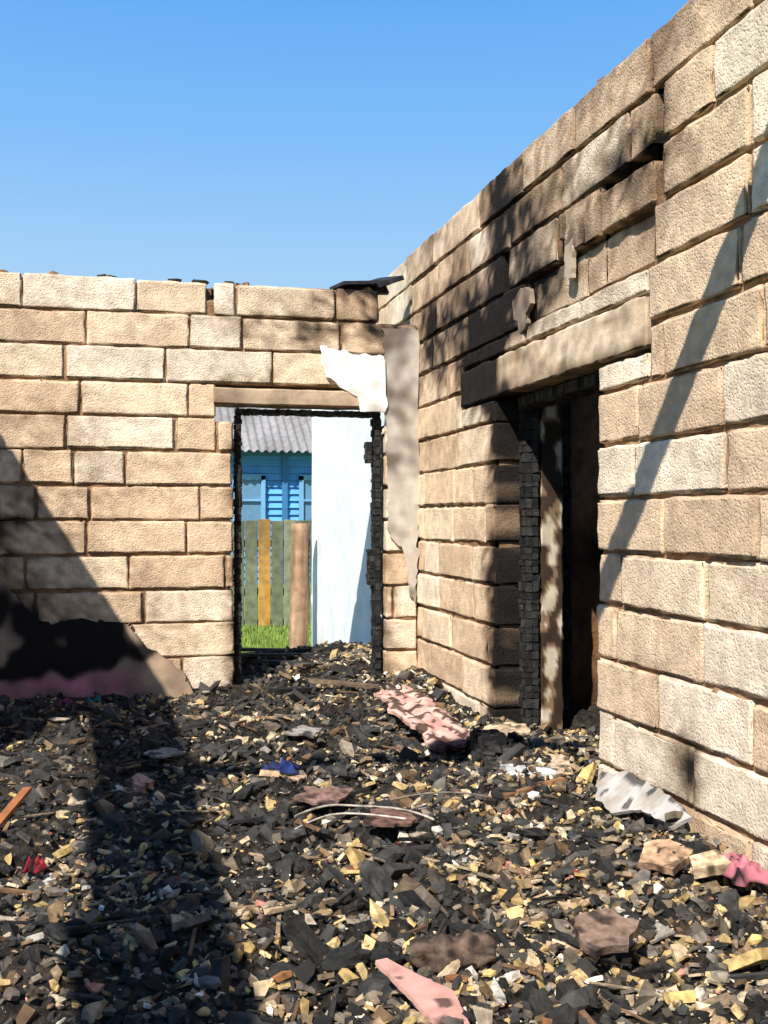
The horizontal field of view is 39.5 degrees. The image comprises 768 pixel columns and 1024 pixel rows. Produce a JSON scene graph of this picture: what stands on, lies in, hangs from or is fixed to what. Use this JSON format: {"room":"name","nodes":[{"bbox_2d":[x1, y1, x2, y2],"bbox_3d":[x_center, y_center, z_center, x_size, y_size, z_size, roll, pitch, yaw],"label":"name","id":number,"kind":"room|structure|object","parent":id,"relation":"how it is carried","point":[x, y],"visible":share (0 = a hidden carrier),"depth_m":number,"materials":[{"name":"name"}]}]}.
{"room":"burned house ruin","nodes":[
{"label":"burned house ruin","id":0,"kind":"room"},
{"bbox_2d":[0,269,417,692],"bbox_3d":[-1.452,0.036,6.252,3.375,2.825,0.219,0,0,-14],"label":"wall","id":1,"kind":"structure","parent":0,"point":[116,493],"depth_m":6.17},
{"bbox_2d":[0,582,192,698],"bbox_3d":[-1.966,0.834,5.995,1.822,0.896,0.028,0,0,-14],"label":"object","id":2,"kind":"object","parent":1,"relation":"attached to","point":[80,657],"visible":0.54,"depth_m":6.04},
{"bbox_2d":[96,274,234,284],"bbox_3d":[-1.279,-1.364,6.308,0.810,0.028,0.103,0,0,-14],"label":"debris","id":3,"kind":"object","parent":1,"relation":"on","point":[206,282],"visible":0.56,"depth_m":6.33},
{"bbox_2d":[213,387,381,684],"bbox_3d":[-0.515,0.260,6.450,1.036,1.979,0.197,0,0,-14],"label":"door frame","id":4,"kind":"structure","parent":1,"relation":"in","point":[285,400],"depth_m":6.41,"materials":[{"name":"brown wood"}]},
{"bbox_2d":[320,345,387,411],"bbox_3d":[-0.181,-0.800,6.449,0.415,0.390,0.027,0,0,-14],"label":"plaster","id":5,"kind":"object","parent":1,"relation":"attached to","point":[362,376],"visible":1,"depth_m":6.45,"materials":[{"name":"white paint"}]},
{"bbox_2d":[329,275,403,294],"bbox_3d":[-0.103,-1.417,6.612,0.432,0.139,0.240,0,0,-30],"label":"scrap","id":6,"kind":"object","parent":1,"relation":"on","point":[380,285],"visible":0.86,"depth_m":6.56,"materials":[{"name":"grey metal"}]},
{"bbox_2d":[381,328,419,602],"bbox_3d":[0.101,-0.285,6.521,0.247,1.678,0.015,0,0,-14],"label":"strip","id":7,"kind":"object","parent":1,"relation":"attached to","point":[401,346],"visible":1,"depth_m":6.52,"materials":[{"name":"beige paint"}]},
{"bbox_2d":[213,407,311,452],"bbox_3d":[-1.638,-2.235,23.355,11.000,2.343,7.100,0,0,-14],"label":"corrugated roof","id":8,"kind":"structure","parent":0,"point":[261,433],"depth_m":20.27,"materials":[{"name":"corrugated metal"}]},
{"bbox_2d":[231,584,311,647],"bbox_3d":[6.116,1.327,16.949,100.000,0.001,90.000,0,0,-14],"label":"ground","id":9,"kind":"structure","parent":0,"point":[273,630],"depth_m":11.42,"materials":[{"name":"green plant"}]},
{"bbox_2d":[230,519,311,626],"bbox_3d":[-0.231,0.686,12.385,6.691,1.216,0.172,0,0,-14],"label":"wooden fence","id":10,"kind":"object","parent":9,"relation":"on","point":[264,542],"visible":0.13,"depth_m":12.03,"materials":[{"name":"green wood"}]},
{"bbox_2d":[230,450,311,584],"bbox_3d":[-1.618,0.074,23.255,10.000,2.600,6.070,0,0,-14],"label":"siding","id":11,"kind":"object","parent":9,"relation":"on","point":[265,462],"visible":0.02,"depth_m":20.08,"materials":[{"name":"paint"}]},
{"bbox_2d":[230,451,311,583],"bbox_3d":[-1.766,0.101,20.097,6.800,2.500,0.110,0,0,-14],"label":"window trim","id":12,"kind":"structure","parent":11,"relation":"attached to","point":[253,485],"depth_m":19.96,"materials":[{"name":"paint"}]},
{"bbox_2d":[233,621,311,652],"bbox_3d":[-0.574,1.234,10.249,2.644,0.090,3.653,0,0,-14],"label":"grass blades","id":13,"kind":"object","parent":9,"relation":"on","point":[277,641],"visible":0.09,"depth_m":10.74,"materials":[{"name":"green plant"}]},
{"bbox_2d":[289,523,308,647],"bbox_3d":[-0.763,0.687,9.590,0.179,1.170,0.166,0,0,-14],"label":"log post","id":14,"kind":"object","parent":9,"relation":"on","point":[298,619],"visible":0.91,"depth_m":9.52,"materials":[{"name":"brown wood"}]},
{"bbox_2d":[0,640,767,1023],"bbox_3d":[-0.165,1.048,4.642,4.680,0.417,7.308,0,0,-14],"label":"rubble pile","id":15,"kind":"object","parent":9,"relation":"on","point":[196,896],"visible":0.88,"depth_m":3.18,"materials":[{"name":"brown wood"}]},
{"bbox_2d":[0,787,31,827],"bbox_3d":[-1.284,1.020,3.693,0.031,0.074,0.320,0,0,3],"label":"wooden lath","id":16,"kind":"object","parent":15,"relation":"on","point":[23,793],"visible":1,"depth_m":3.70,"materials":[{"name":"brown wood"}]},
{"bbox_2d":[21,856,47,873],"bbox_3d":[-1.062,1.067,3.252,0.080,0.048,0.055,0,0,-14],"label":"scrap","id":17,"kind":"object","parent":15,"relation":"on","point":[32,866],"visible":1,"depth_m":3.24,"materials":[{"name":"paint"}]},
{"bbox_2d":[53,698,71,705],"bbox_3d":[-1.755,1.038,5.844,0.155,0.056,0.105,0,0,-14],"label":"scrap","id":18,"kind":"object","parent":15,"relation":"on","point":[67,700],"visible":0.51,"depth_m":5.83,"materials":[{"name":"paint"}]},
{"bbox_2d":[85,694,102,703],"bbox_3d":[-1.600,1.035,5.885,0.110,0.062,0.081,0,0,-14],"label":"scrap","id":19,"kind":"object","parent":15,"relation":"on","point":[98,698],"visible":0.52,"depth_m":5.88,"materials":[{"name":"paint"}]},
{"bbox_2d":[123,773,154,792],"bbox_3d":[-0.940,1.041,4.112,0.086,0.051,0.105,0,0,17],"label":"chunk","id":20,"kind":"object","parent":15,"relation":"on","point":[139,782],"visible":1,"depth_m":4.09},
{"bbox_2d":[143,747,185,758],"bbox_3d":[-0.956,1.049,4.662,0.113,0.023,0.156,0,-1,37],"label":"grey slate","id":21,"kind":"object","parent":15,"relation":"on","point":[163,752],"visible":1,"depth_m":4.65,"materials":[{"name":"grey stone"}]},
{"bbox_2d":[261,756,300,774],"bbox_3d":[-0.420,1.049,4.433,0.176,0.064,0.138,0,0,-14],"label":"scrap","id":22,"kind":"object","parent":15,"relation":"on","point":[284,767],"visible":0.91,"depth_m":4.41,"materials":[{"name":"fabric"}]},
{"bbox_2d":[285,724,322,737],"bbox_3d":[-0.381,1.040,5.074,0.150,0.040,0.133,0,0,16],"label":"grey slate","id":23,"kind":"object","parent":15,"relation":"on","point":[310,732],"visible":1,"depth_m":5.06,"materials":[{"name":"grey stone"}]},
{"bbox_2d":[293,785,352,805],"bbox_3d":[-0.221,1.042,3.935,0.231,0.042,0.155,0,0,-8],"label":"brown slate","id":24,"kind":"object","parent":15,"relation":"on","point":[315,796],"visible":0.98,"depth_m":3.92,"materials":[{"name":"stone"}]},
{"bbox_2d":[294,812,405,828],"bbox_3d":[-0.120,1.037,3.609,0.384,0.027,0.086,0,0,-14],"label":"metal rod","id":25,"kind":"object","parent":15,"relation":"on","point":[344,813],"visible":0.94,"depth_m":3.63,"materials":[{"name":"grey metal"}]},
{"bbox_2d":[294,804,434,820],"bbox_3d":[-0.066,1.035,3.690,0.481,0.034,0.101,0,0,1],"label":"metal rod","id":26,"kind":"object","parent":15,"relation":"on","point":[328,805],"visible":1,"depth_m":3.71,"materials":[{"name":"grey metal"}]},
{"bbox_2d":[363,806,417,827],"bbox_3d":[0.027,1.040,3.646,0.177,0.031,0.173,0,0,9],"label":"brown slate","id":27,"kind":"object","parent":15,"relation":"on","point":[377,821],"visible":0.96,"depth_m":3.62,"materials":[{"name":"stone"}]},
{"bbox_2d":[373,684,470,752],"bbox_3d":[0.190,0.980,5.133,0.259,0.124,1.221,0,0,-14],"label":"board","id":28,"kind":"object","parent":15,"relation":"on","point":[439,730],"visible":0.91,"depth_m":5.04,"materials":[{"name":"painted wood"}]},
{"bbox_2d":[375,958,468,1023],"bbox_3d":[0.093,1.017,2.268,0.104,0.063,0.273,0,-1,-32],"label":"shard","id":29,"kind":"object","parent":15,"relation":"on","point":[435,1001],"visible":0.98,"depth_m":2.26,"materials":[{"name":"ceramic tile"}]},
{"bbox_2d":[390,791,490,800],"bbox_3d":[0.205,1.028,3.869,0.363,0.030,0.027,0,0,1],"label":"metal rod","id":30,"kind":"object","parent":15,"relation":"on","point":[392,799],"visible":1,"depth_m":3.87,"materials":[{"name":"metal"}]},
{"bbox_2d":[409,929,496,973],"bbox_3d":[0.160,1.025,2.492,0.205,0.107,0.105,0,0,7],"label":"flat stone","id":31,"kind":"object","parent":15,"relation":"on","point":[477,950],"visible":0.92,"depth_m":2.46,"materials":[{"name":"stone"}]},
{"bbox_2d":[469,728,524,766],"bbox_3d":[0.486,0.995,4.499,0.292,0.147,0.300,0,0,-14],"label":"block","id":32,"kind":"object","parent":15,"relation":"on","point":[485,745],"visible":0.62,"depth_m":4.45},
{"bbox_2d":[483,721,530,737],"bbox_3d":[0.534,0.968,4.739,0.210,0.056,0.154,0,0,-14],"label":"panel","id":33,"kind":"object","parent":15,"relation":"on","point":[522,729],"visible":0.57,"depth_m":4.75,"materials":[{"name":"beige"}]},
{"bbox_2d":[500,764,555,775],"bbox_3d":[0.554,1.008,4.161,0.231,0.030,0.113,0,0,13],"label":"shard","id":34,"kind":"object","parent":15,"relation":"on","point":[545,771],"visible":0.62,"depth_m":4.16,"materials":[{"name":"paint"}]},
{"bbox_2d":[502,777,564,799],"bbox_3d":[0.547,1.010,3.916,0.287,0.039,0.032,0,-1,-33],"label":"wood offcut","id":35,"kind":"object","parent":15,"relation":"on","point":[506,795],"visible":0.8,"depth_m":3.90,"materials":[{"name":"brown wood"}]},
{"bbox_2d":[521,754,573,776],"bbox_3d":[0.621,1.002,4.234,0.252,0.052,0.224,0,0,9],"label":"panel","id":36,"kind":"object","parent":15,"relation":"on","point":[560,760],"visible":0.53,"depth_m":4.23,"materials":[{"name":"beige"}]},
{"bbox_2d":[574,907,638,958],"bbox_3d":[0.542,1.014,2.586,0.168,0.069,0.144,0,0,-14],"label":"flat stone","id":37,"kind":"object","parent":15,"relation":"on","point":[601,932],"visible":1,"depth_m":2.57,"materials":[{"name":"stone"}]},
{"bbox_2d":[595,770,693,830],"bbox_3d":[0.843,0.970,3.596,0.134,0.115,0.645,0,0,-14],"label":"sheet","id":38,"kind":"object","parent":15,"relation":"on","point":[621,792],"visible":0.97,"depth_m":3.61,"materials":[{"name":"metal"}]},
{"bbox_2d":[638,839,693,875],"bbox_3d":[0.811,0.993,3.092,0.146,0.065,0.138,0,-1,38],"label":"slab","id":39,"kind":"object","parent":15,"relation":"on","point":[664,862],"visible":0.97,"depth_m":3.07,"materials":[{"name":"beige stone"}]},
{"bbox_2d":[689,849,731,878],"bbox_3d":[0.907,0.985,2.986,0.111,0.065,0.086,0,0,-4],"label":"slab","id":40,"kind":"object","parent":15,"relation":"on","point":[713,862],"visible":0.99,"depth_m":2.96,"materials":[{"name":"beige stone"}]},
{"bbox_2d":[722,851,767,886],"bbox_3d":[0.982,0.978,2.971,0.132,0.054,0.220,0,0,-14],"label":"scrap","id":41,"kind":"object","parent":15,"relation":"on","point":[742,871],"visible":0.8,"depth_m":2.92,"materials":[{"name":"fabric"}]},
{"bbox_2d":[376,0,767,871],"bbox_3d":[0.760,-0.108,4.772,0.242,3.126,10.902,0,0,-14],"label":"wall","id":42,"kind":"structure","parent":0,"point":[657,176],"depth_m":3.72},
{"bbox_2d":[311,409,386,646],"bbox_3d":[-0.318,0.139,8.614,0.054,2.254,2.883,0,0,-14],"label":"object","id":43,"kind":"object","parent":42,"relation":"attached to","point":[341,477],"visible":0.5,"depth_m":8.66,"materials":[{"name":"paint"}]},
{"bbox_2d":[512,287,534,332],"bbox_3d":[0.631,-0.914,4.852,0.023,0.204,0.233,0,0,-14],"label":"flake","id":44,"kind":"object","parent":42,"relation":"attached to","point":[523,304],"visible":1,"depth_m":4.82,"materials":[{"name":"beige paint"}]},
{"bbox_2d":[538,403,563,731],"bbox_3d":[0.810,0.340,5.240,0.128,1.809,0.083,0,0,-14],"label":"door frame","id":45,"kind":"structure","parent":42,"relation":"attached to","point":[550,419],"depth_m":5.21,"materials":[{"name":"wood"},{"name":"peeling paint"}]},
{"bbox_2d":[460,296,655,407],"bbox_3d":[0.751,-0.657,4.737,0.211,0.201,2.084,0,0,-14],"label":"lintel beam","id":46,"kind":"structure","parent":42,"relation":"attached to","point":[623,332],"depth_m":4.40,"materials":[{"name":"beige concrete"}]},
{"bbox_2d":[517,370,603,726],"bbox_3d":[0.810,0.335,4.695,0.132,1.803,1.133,0,0,-14],"label":"door frame","id":47,"kind":"structure","parent":42,"relation":"in","point":[529,404],"depth_m":5.16,"materials":[{"name":"black wood"}]},
{"bbox_2d":[564,238,576,278],"bbox_3d":[0.758,-1.027,4.361,0.022,0.158,0.087,0,0,-14],"label":"flake","id":48,"kind":"object","parent":42,"relation":"attached to","point":[570,253],"visible":1,"depth_m":4.34,"materials":[{"name":"beige paint"}]},
{"bbox_2d":[570,393,604,707],"bbox_3d":[1.441,0.142,5.840,1.635,2.634,0.184,0,0,-14],"label":"wall","id":49,"kind":"structure","parent":0,"point":[585,557],"depth_m":5.67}
]}

